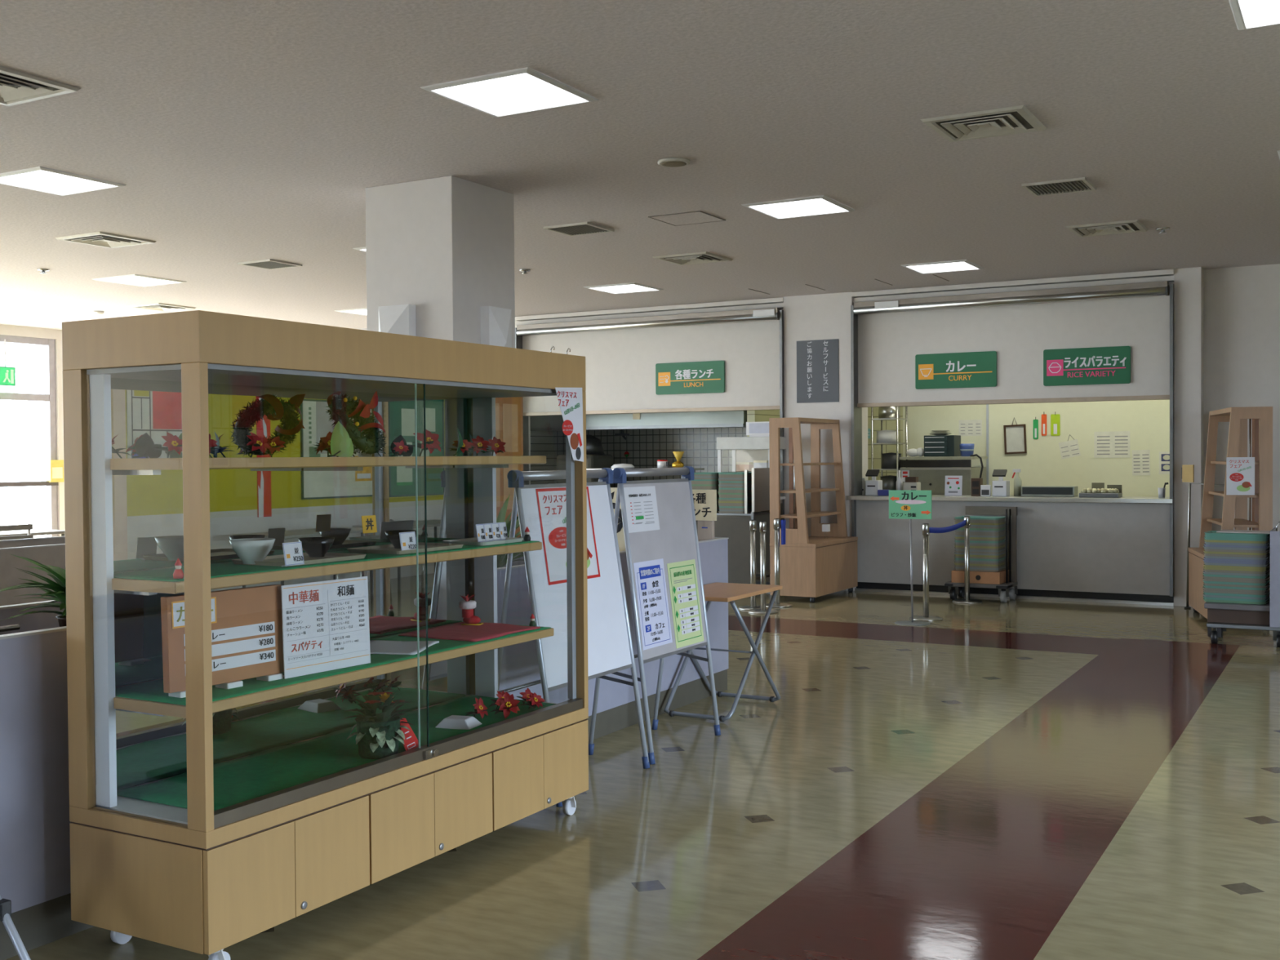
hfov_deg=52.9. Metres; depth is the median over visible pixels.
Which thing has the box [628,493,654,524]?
print
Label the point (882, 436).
cooking pot
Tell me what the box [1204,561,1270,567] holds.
tray
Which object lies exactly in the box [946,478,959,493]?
print
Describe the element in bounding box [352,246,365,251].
recessed light
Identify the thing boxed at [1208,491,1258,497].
shelf
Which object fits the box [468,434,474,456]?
leaf
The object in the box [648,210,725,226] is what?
access hatch
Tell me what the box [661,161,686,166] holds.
grille
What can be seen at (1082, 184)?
ceiling vent
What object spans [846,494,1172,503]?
countertop
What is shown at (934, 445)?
drawer unit
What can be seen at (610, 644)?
easel
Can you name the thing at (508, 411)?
panel
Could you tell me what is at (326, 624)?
menu board
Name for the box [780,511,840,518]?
shelf
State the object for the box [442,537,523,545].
serving tray
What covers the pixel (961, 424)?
print
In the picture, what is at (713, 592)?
folding table
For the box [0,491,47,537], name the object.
ground
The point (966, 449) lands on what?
tub
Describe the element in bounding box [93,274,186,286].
recessed light
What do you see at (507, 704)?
flower
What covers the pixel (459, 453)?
leaf
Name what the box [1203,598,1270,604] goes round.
tray
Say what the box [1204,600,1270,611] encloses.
tray
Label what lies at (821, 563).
shelf unit
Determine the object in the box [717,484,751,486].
tray
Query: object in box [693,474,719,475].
tray
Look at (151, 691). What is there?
liner
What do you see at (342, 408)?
wreath
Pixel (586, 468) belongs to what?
shelf
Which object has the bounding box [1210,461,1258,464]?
shelf
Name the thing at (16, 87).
ceiling vent
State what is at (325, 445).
poinsettia
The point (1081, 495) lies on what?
tray
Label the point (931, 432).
serving plate
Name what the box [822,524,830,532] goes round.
napkin dispenser
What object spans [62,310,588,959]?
display showcase
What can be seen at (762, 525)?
barrier post
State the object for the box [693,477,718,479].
tray
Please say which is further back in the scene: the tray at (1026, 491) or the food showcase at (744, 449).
the food showcase at (744, 449)
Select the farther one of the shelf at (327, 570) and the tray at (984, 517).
the tray at (984, 517)
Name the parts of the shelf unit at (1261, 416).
panel, frame, frame, shelf rod, post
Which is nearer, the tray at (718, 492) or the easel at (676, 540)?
the easel at (676, 540)
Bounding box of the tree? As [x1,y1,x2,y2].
[0,342,44,422]
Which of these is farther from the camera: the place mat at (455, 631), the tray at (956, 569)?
the tray at (956, 569)
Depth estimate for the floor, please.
5.26 m
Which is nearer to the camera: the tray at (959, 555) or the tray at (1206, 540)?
the tray at (1206, 540)
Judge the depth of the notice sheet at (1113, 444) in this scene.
15.22 m
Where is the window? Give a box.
[0,334,57,537]
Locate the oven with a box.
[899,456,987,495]
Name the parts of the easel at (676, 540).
leg, leg, leg, leg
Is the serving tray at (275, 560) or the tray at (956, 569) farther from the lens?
the tray at (956, 569)
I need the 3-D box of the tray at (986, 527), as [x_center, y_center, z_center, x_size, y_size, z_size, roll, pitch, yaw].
[3.474,0.477,13.154,0.460,0.020,0.340,0,1,29]
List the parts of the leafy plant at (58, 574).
pot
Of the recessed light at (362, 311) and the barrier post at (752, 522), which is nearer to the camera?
the barrier post at (752, 522)
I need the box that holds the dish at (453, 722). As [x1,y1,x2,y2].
[435,715,481,729]
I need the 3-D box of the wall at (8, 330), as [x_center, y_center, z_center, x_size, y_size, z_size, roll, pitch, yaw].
[-11.331,-0.277,11.858,0.400,3.270,17.900,0,1,29]
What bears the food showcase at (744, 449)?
on the counter at (765, 517)
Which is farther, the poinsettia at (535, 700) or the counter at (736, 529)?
the counter at (736, 529)
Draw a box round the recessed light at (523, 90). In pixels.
[420,66,598,117]
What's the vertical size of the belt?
0.087 m
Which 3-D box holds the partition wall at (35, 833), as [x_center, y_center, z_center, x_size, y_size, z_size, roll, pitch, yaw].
[-1.536,0.925,5.270,0.753,0.973,7.224,0,1,29]
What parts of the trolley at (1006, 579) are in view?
frame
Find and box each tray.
[231,552,366,566]
[346,542,463,554]
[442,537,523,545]
[691,479,718,480]
[691,480,719,482]
[691,482,719,484]
[691,484,718,485]
[691,485,719,487]
[692,487,719,489]
[693,471,731,474]
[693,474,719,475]
[693,475,719,477]
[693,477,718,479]
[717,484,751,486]
[718,471,751,474]
[718,474,751,475]
[718,475,751,477]
[718,477,751,479]
[718,479,751,480]
[718,480,751,483]
[718,482,751,484]
[718,485,751,488]
[718,487,751,489]
[718,488,751,491]
[718,490,751,493]
[718,492,751,494]
[718,499,751,501]
[718,501,751,502]
[718,502,751,504]
[718,504,751,506]
[718,511,760,513]
[719,494,751,496]
[719,496,751,497]
[719,497,751,499]
[719,506,751,507]
[719,507,751,510]
[719,509,751,511]
[953,537,1004,541]
[953,559,1004,562]
[953,560,1004,564]
[954,515,1005,519]
[954,518,1004,521]
[954,520,1005,523]
[954,521,1005,524]
[954,523,1005,527]
[954,528,1004,532]
[954,532,1005,536]
[954,533,1005,537]
[954,535,1005,539]
[954,539,1005,542]
[954,541,1005,545]
[954,542,1005,546]
[954,544,1005,548]
[954,546,1004,550]
[954,547,1005,551]
[954,550,1005,554]
[954,551,1005,555]
[954,555,1005,559]
[954,556,1005,560]
[954,562,1004,566]
[954,564,1005,568]
[954,565,1005,569]
[954,567,1005,572]
[955,530,1005,533]
[955,553,1005,557]
[956,527,1005,530]
[960,525,1005,528]
[1021,485,1078,497]
[1079,482,1122,497]
[1079,493,1122,497]
[1202,566,1270,571]
[1202,573,1270,578]
[1202,575,1270,581]
[1202,577,1270,583]
[1202,586,1270,592]
[1202,589,1270,595]
[1202,595,1270,602]
[1203,543,1270,548]
[1203,545,1270,551]
[1203,550,1270,555]
[1203,552,1270,557]
[1203,556,1270,562]
[1203,559,1270,564]
[1203,564,1270,569]
[1203,568,1270,573]
[1203,570,1270,576]
[1203,579,1270,586]
[1203,582,1270,587]
[1203,584,1270,590]
[1203,591,1270,597]
[1203,593,1270,599]
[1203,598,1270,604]
[1204,530,1270,536]
[1204,534,1270,538]
[1204,536,1270,541]
[1204,538,1270,543]
[1204,541,1270,546]
[1204,547,1270,552]
[1204,555,1270,559]
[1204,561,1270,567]
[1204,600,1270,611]
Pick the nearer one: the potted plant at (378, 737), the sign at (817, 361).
the potted plant at (378, 737)
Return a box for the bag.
[906,447,924,456]
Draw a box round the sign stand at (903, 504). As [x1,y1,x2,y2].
[888,489,931,626]
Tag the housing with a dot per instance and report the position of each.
(1154, 288)
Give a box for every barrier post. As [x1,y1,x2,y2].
[738,520,768,610]
[747,520,778,613]
[765,518,791,608]
[910,523,942,621]
[952,515,982,604]
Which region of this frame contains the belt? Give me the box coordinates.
[929,519,966,533]
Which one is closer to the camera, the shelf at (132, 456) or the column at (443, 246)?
the shelf at (132, 456)
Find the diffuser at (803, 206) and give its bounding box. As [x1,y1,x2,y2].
[751,198,846,217]
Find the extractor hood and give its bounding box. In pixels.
[529,410,746,431]
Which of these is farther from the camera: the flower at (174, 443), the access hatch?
the access hatch
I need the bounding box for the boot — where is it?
[458,593,483,625]
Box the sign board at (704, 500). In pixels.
[692,489,716,540]
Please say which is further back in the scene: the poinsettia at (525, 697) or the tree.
the tree
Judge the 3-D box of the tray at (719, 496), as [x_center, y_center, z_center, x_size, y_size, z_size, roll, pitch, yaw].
[1.085,0.178,13.872,0.340,0.020,0.460,0,1,29]
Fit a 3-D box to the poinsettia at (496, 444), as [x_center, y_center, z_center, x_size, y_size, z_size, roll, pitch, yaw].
[-0.605,-0.140,5.354,0.111,0.083,0.092,0,1,16]
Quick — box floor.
[4,590,1279,959]
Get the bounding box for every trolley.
[944,506,1017,602]
[1204,521,1279,647]
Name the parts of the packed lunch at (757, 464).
lid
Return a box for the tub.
[960,443,974,456]
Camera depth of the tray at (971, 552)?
13.01 m
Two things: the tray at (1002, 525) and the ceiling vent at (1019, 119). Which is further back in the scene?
the tray at (1002, 525)
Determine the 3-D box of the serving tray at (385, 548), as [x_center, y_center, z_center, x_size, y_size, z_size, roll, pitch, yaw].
[-0.890,0.260,4.910,0.270,0.014,0.400,0,1,29]
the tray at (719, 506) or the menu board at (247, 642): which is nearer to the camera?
the menu board at (247, 642)
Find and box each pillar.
[783,292,867,591]
[1173,266,1204,607]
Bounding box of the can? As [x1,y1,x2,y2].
[657,459,669,467]
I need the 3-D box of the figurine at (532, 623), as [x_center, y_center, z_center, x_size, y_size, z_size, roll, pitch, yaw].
[-0.448,0.584,5.368,0.029,0.058,0.028,0,1,29]
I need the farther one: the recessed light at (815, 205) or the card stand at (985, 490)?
the card stand at (985, 490)
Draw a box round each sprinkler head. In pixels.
[36,268,49,273]
[519,268,530,274]
[1155,226,1169,233]
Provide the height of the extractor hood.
0.920 m
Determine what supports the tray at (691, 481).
on the tray at (691, 482)
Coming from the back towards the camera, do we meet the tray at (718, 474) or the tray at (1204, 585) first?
the tray at (718, 474)
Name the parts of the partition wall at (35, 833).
steel rail, skirting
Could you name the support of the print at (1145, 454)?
attached to the notice sheet at (1140, 458)
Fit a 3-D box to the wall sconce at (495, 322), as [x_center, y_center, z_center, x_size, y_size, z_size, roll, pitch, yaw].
[-0.919,-0.898,8.439,0.165,0.460,0.250,0,1,29]
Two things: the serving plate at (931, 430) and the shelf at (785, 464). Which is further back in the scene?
the serving plate at (931, 430)
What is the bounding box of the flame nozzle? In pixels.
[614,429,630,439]
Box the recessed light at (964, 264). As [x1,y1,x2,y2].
[901,259,984,273]
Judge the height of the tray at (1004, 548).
0.020 m
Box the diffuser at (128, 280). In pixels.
[102,275,177,285]
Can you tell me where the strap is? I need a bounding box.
[781,520,786,544]
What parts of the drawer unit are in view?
drawer, drawer, drawer, drawer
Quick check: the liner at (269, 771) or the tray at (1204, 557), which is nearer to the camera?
the liner at (269, 771)
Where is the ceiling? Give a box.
[0,0,1279,329]
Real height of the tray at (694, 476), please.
0.020 m
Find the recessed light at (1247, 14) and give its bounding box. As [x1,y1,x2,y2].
[1228,0,1279,30]
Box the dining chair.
[0,523,32,540]
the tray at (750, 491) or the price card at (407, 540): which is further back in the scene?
the tray at (750, 491)
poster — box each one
[535,486,600,585]
[555,387,583,462]
[633,558,672,650]
[944,475,962,495]
[1226,457,1254,494]
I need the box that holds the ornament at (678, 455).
[671,451,684,467]
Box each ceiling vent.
[0,66,79,106]
[54,231,155,248]
[127,302,195,311]
[237,258,302,269]
[542,222,613,235]
[652,251,732,265]
[920,105,1046,142]
[1021,177,1096,196]
[1065,219,1147,237]
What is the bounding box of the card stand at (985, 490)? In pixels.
[980,484,991,496]
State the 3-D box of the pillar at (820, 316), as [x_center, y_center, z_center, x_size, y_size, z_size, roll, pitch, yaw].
[2.093,-0.424,14.491,0.811,3.270,0.500,0,1,29]
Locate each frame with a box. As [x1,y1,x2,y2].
[1003,417,1026,453]
[1184,482,1224,608]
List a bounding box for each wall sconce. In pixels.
[378,303,416,336]
[480,306,511,347]
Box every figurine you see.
[173,558,183,578]
[523,526,530,541]
[528,613,536,626]
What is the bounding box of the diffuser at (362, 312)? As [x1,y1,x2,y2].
[342,309,366,315]
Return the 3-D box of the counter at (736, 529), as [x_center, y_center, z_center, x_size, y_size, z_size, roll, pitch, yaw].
[0.940,0.550,13.959,0.870,1.360,0.510,0,1,29]
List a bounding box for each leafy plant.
[0,554,66,626]
[496,480,551,568]
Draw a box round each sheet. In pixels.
[623,485,659,533]
[958,419,982,435]
[1093,431,1129,457]
[1132,449,1150,475]
[1159,451,1169,474]
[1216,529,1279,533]
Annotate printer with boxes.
[865,469,882,495]
[902,476,920,490]
[991,469,1009,496]
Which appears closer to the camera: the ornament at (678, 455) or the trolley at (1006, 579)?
the trolley at (1006, 579)
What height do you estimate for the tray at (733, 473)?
0.020 m
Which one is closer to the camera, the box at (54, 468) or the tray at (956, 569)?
the tray at (956, 569)
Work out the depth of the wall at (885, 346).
13.29 m
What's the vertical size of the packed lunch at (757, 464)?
0.124 m
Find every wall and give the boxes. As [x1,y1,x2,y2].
[0,324,65,536]
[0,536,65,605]
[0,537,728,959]
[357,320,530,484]
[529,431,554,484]
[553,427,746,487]
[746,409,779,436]
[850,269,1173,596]
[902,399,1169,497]
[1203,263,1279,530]
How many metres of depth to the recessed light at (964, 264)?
12.15 m
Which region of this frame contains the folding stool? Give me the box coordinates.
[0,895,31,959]
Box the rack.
[871,406,907,480]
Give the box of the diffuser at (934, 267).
[907,262,977,272]
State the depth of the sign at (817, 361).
14.25 m
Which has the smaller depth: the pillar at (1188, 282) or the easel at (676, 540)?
the easel at (676, 540)
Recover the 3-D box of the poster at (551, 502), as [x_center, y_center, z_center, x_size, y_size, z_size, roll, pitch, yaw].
[-0.325,0.248,5.888,0.067,0.426,0.440,0,1,29]
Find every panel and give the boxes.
[495,396,523,537]
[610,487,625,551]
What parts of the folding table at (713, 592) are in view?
pivot rod, leg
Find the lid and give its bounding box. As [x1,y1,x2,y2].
[611,463,634,468]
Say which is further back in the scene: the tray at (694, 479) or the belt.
the tray at (694, 479)
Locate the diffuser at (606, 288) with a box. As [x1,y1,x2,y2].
[592,284,655,293]
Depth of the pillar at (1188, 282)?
12.43 m
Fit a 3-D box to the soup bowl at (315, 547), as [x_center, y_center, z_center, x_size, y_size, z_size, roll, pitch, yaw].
[-1.145,0.238,4.559,0.128,0.066,0.128,0,1,29]
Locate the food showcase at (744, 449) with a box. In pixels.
[716,436,786,499]
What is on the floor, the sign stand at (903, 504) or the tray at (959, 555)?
the sign stand at (903, 504)
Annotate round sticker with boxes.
[624,451,629,457]
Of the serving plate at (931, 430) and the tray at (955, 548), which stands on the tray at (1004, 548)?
the tray at (955, 548)
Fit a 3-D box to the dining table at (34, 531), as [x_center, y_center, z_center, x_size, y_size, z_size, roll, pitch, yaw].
[-6.927,0.931,13.762,0.700,0.720,1.500,0,1,29]
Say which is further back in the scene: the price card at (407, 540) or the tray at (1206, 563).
the tray at (1206, 563)
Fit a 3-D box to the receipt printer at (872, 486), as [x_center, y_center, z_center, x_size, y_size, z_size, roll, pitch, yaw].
[2.580,0.027,14.208,0.152,0.282,0.152,0,1,29]
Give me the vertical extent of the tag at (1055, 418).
0.290 m
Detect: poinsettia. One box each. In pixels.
[153,431,182,457]
[208,434,221,454]
[240,432,271,457]
[259,436,285,457]
[314,431,332,455]
[390,440,408,456]
[409,429,444,456]
[449,440,473,453]
[465,697,488,718]
[468,435,489,456]
[484,436,506,456]
[488,690,505,708]
[490,691,519,718]
[516,687,530,703]
[520,691,545,709]
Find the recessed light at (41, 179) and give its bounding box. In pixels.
[0,166,126,195]
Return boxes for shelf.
[113,542,537,582]
[115,627,551,706]
[131,455,544,458]
[586,468,704,472]
[780,462,837,466]
[780,488,839,493]
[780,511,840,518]
[871,417,906,420]
[871,442,906,444]
[873,468,899,470]
[1206,518,1258,527]
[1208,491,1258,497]
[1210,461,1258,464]
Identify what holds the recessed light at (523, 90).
in the ceiling
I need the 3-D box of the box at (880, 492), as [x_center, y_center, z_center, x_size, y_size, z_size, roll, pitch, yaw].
[2.668,0.138,14.098,0.110,0.062,0.080,0,1,29]
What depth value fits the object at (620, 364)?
15.30 m
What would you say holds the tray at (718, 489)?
on the tray at (750, 491)
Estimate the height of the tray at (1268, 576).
0.020 m
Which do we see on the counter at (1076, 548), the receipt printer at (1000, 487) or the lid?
the receipt printer at (1000, 487)
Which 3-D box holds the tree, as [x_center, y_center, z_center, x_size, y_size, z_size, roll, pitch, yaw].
[-13.867,-1.877,25.314,4.466,6.448,4.534,0,1,29]
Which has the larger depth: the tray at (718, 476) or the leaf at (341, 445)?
the tray at (718, 476)
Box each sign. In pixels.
[0,338,15,386]
[655,360,724,395]
[796,338,839,403]
[915,351,996,389]
[1043,346,1130,386]
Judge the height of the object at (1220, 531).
0.006 m
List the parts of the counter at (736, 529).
panel, frame, rail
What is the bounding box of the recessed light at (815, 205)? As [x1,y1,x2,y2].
[741,195,855,218]
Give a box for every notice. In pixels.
[666,559,703,648]
[867,428,870,438]
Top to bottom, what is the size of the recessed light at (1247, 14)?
0.013 m
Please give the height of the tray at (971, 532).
0.020 m
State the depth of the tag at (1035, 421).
15.64 m
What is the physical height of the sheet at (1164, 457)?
0.260 m
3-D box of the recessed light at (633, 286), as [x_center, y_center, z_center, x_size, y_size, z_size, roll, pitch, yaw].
[-0.171,-2.018,13.585,0.624,0.013,0.624,0,1,29]
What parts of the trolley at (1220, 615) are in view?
panel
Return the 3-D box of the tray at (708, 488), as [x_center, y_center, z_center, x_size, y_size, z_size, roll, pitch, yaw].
[0.756,0.088,14.050,0.340,0.020,0.460,0,1,29]
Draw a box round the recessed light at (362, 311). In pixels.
[333,307,366,315]
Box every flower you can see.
[171,440,177,446]
[505,702,511,706]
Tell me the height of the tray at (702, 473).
0.020 m
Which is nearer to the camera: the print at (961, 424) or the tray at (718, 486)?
the tray at (718, 486)
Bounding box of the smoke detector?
[93,311,103,315]
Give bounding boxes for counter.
[695,467,770,593]
[716,499,782,584]
[846,494,1173,605]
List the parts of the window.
push rail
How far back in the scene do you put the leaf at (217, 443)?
4.15 m
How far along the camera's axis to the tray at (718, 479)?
13.68 m
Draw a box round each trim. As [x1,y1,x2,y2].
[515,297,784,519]
[986,404,988,484]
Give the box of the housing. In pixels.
[853,280,1169,315]
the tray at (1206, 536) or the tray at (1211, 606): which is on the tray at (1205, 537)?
the tray at (1206, 536)
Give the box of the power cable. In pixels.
[969,453,983,478]
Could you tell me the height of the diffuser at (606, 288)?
0.006 m
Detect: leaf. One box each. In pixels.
[213,431,219,457]
[327,421,353,457]
[453,428,462,456]
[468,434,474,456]
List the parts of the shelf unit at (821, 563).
frame, post, shelf rod, panel, frame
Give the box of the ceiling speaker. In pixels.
[657,157,690,167]
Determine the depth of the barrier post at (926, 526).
11.63 m
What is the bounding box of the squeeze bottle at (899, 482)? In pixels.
[896,470,902,489]
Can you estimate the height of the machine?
1.760 m
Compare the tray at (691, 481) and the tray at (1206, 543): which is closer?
the tray at (1206, 543)
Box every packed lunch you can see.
[735,462,752,471]
[753,460,768,467]
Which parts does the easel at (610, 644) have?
leg, leg, leg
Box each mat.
[369,640,439,654]
[398,622,540,641]
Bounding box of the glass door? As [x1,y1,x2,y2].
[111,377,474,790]
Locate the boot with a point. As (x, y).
(467, 606)
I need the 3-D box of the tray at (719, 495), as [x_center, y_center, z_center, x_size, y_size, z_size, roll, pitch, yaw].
[1.083,0.160,13.868,0.340,0.020,0.460,0,1,29]
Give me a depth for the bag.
15.65 m
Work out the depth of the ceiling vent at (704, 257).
11.51 m
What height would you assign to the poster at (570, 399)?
0.308 m
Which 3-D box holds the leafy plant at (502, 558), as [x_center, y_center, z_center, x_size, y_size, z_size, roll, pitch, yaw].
[-0.774,0.280,6.686,1.039,0.590,0.972,0,1,29]
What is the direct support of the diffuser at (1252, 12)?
attached to the recessed light at (1247, 14)
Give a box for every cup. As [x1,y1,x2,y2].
[1157,482,1168,497]
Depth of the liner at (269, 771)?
4.38 m
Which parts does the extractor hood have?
label plate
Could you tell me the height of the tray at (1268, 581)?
0.020 m
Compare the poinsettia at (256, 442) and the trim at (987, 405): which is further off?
the trim at (987, 405)
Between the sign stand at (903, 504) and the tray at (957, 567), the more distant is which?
the tray at (957, 567)
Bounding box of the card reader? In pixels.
[862,477,867,495]
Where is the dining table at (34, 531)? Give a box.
[0,528,65,537]
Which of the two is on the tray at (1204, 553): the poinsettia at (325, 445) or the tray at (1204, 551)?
the tray at (1204, 551)
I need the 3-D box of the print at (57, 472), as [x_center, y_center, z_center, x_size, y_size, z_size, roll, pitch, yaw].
[-7.863,-0.096,17.381,0.002,0.150,0.160,0,1,29]
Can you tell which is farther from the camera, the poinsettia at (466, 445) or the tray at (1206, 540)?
the tray at (1206, 540)
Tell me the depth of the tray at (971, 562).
13.01 m
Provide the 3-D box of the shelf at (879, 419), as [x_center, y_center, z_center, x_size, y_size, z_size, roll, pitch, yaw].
[3.076,-0.750,15.881,0.340,0.015,0.380,0,1,29]
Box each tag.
[361,515,377,547]
[1033,417,1038,439]
[1041,411,1046,435]
[1050,411,1060,435]
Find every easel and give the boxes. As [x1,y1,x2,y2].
[497,467,649,807]
[588,466,720,764]
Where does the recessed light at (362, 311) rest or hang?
in the ceiling
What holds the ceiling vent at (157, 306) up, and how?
in the ceiling
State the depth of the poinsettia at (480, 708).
5.12 m
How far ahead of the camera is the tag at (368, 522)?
4.88 m
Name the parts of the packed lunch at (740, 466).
lid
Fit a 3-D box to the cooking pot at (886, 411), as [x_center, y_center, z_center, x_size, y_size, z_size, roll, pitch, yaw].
[3.075,-0.858,15.879,0.272,0.200,0.272,0,1,29]
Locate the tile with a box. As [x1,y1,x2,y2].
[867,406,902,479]
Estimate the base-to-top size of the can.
0.103 m
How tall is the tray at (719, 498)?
0.020 m
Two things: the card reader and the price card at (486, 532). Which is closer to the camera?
the price card at (486, 532)
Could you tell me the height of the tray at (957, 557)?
0.020 m
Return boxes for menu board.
[160,584,284,697]
[280,576,370,679]
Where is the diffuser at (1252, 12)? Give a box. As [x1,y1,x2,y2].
[1240,0,1279,26]
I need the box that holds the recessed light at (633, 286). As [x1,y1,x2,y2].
[582,282,663,293]
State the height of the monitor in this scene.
0.170 m
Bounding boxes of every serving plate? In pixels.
[929,433,951,435]
[930,431,950,433]
[931,430,949,431]
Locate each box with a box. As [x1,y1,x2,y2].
[45,459,63,482]
[877,489,888,495]
[971,478,982,496]
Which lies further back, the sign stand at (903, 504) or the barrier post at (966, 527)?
the barrier post at (966, 527)
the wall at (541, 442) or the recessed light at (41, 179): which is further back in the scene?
the wall at (541, 442)
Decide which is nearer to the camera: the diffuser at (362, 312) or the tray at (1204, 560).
the tray at (1204, 560)
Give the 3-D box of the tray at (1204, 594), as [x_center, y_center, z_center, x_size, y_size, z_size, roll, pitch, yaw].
[4.699,0.908,10.140,0.460,0.020,0.340,0,1,32]
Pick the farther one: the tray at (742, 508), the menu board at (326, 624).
the tray at (742, 508)
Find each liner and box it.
[113,540,539,582]
[115,624,551,705]
[116,694,555,810]
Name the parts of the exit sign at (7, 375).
hanger rod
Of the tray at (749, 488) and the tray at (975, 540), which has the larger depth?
the tray at (749, 488)
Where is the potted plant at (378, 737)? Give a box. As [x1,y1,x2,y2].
[341,688,414,759]
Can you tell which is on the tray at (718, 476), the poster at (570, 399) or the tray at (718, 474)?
the tray at (718, 474)
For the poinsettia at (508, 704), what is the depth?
5.12 m
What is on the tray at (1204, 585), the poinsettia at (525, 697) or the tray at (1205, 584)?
the tray at (1205, 584)
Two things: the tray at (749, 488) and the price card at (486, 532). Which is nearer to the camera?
the price card at (486, 532)
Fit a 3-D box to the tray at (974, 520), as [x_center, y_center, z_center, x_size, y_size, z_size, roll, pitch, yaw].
[3.470,0.405,13.158,0.460,0.020,0.340,0,1,29]
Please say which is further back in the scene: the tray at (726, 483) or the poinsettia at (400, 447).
the tray at (726, 483)
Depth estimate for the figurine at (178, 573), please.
3.80 m
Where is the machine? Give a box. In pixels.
[556,435,613,487]
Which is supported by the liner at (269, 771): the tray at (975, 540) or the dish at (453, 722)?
the dish at (453, 722)
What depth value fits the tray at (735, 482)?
13.66 m
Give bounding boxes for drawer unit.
[924,435,960,456]
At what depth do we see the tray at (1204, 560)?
9.99 m
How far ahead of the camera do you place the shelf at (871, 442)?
15.72 m
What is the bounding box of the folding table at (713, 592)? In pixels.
[663,582,782,721]
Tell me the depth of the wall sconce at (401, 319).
8.22 m
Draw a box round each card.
[281,541,304,566]
[399,531,416,550]
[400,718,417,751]
[475,521,507,542]
[1058,434,1080,458]
[1181,464,1194,482]
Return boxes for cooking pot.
[875,430,896,443]
[878,406,900,417]
[880,475,896,489]
[881,452,901,468]
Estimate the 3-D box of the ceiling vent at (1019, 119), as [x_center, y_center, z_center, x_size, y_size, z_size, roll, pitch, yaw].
[1.850,-1.905,6.919,0.540,0.020,0.540,0,1,29]
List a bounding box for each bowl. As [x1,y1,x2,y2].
[229,537,275,564]
[297,537,334,557]
[384,529,416,548]
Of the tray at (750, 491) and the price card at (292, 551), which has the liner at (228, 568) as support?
the price card at (292, 551)
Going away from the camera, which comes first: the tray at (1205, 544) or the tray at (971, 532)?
the tray at (1205, 544)
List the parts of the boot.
gold trim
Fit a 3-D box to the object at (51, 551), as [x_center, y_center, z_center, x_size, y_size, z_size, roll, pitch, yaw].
[-4.186,0.897,7.790,0.758,0.973,9.004,0,1,29]
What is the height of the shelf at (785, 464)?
0.024 m
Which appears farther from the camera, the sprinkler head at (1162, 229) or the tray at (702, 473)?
the tray at (702, 473)
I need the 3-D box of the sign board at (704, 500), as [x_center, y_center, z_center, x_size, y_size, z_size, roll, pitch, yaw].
[0.374,0.298,8.228,0.285,0.476,0.082,0,1,29]
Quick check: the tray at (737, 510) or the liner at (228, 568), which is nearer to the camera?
the liner at (228, 568)
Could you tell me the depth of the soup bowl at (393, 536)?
4.92 m
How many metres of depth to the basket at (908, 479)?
14.16 m
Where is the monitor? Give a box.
[746,421,768,436]
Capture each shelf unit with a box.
[768,417,857,602]
[1187,406,1272,618]
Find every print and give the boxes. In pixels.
[52,466,62,478]
[611,491,623,533]
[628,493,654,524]
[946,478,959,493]
[960,423,980,434]
[1061,444,1079,457]
[1097,435,1128,454]
[1133,453,1149,472]
[1229,460,1251,491]
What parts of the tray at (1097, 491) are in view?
plate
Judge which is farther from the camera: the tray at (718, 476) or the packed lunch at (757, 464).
the packed lunch at (757, 464)
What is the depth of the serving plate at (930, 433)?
15.52 m
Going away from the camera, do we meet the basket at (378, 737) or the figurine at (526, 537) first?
the basket at (378, 737)
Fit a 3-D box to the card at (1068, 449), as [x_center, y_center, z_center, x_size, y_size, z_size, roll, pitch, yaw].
[5.155,-0.397,15.456,0.260,0.296,0.004,0,1,29]
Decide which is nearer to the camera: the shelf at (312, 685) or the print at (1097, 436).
the shelf at (312, 685)
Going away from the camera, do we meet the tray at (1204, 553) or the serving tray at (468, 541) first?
the serving tray at (468, 541)
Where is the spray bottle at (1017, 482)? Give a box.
[1012,469,1022,496]
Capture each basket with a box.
[355,713,401,759]
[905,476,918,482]
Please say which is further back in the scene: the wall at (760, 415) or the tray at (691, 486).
the wall at (760, 415)
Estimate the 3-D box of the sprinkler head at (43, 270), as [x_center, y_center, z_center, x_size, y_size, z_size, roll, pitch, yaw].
[-5.533,-1.936,11.943,0.110,0.040,0.110,0,1,29]
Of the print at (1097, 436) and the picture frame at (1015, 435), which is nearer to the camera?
the print at (1097, 436)
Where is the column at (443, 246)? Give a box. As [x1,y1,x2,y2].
[365,175,515,347]
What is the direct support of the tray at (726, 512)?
on the counter at (736, 529)

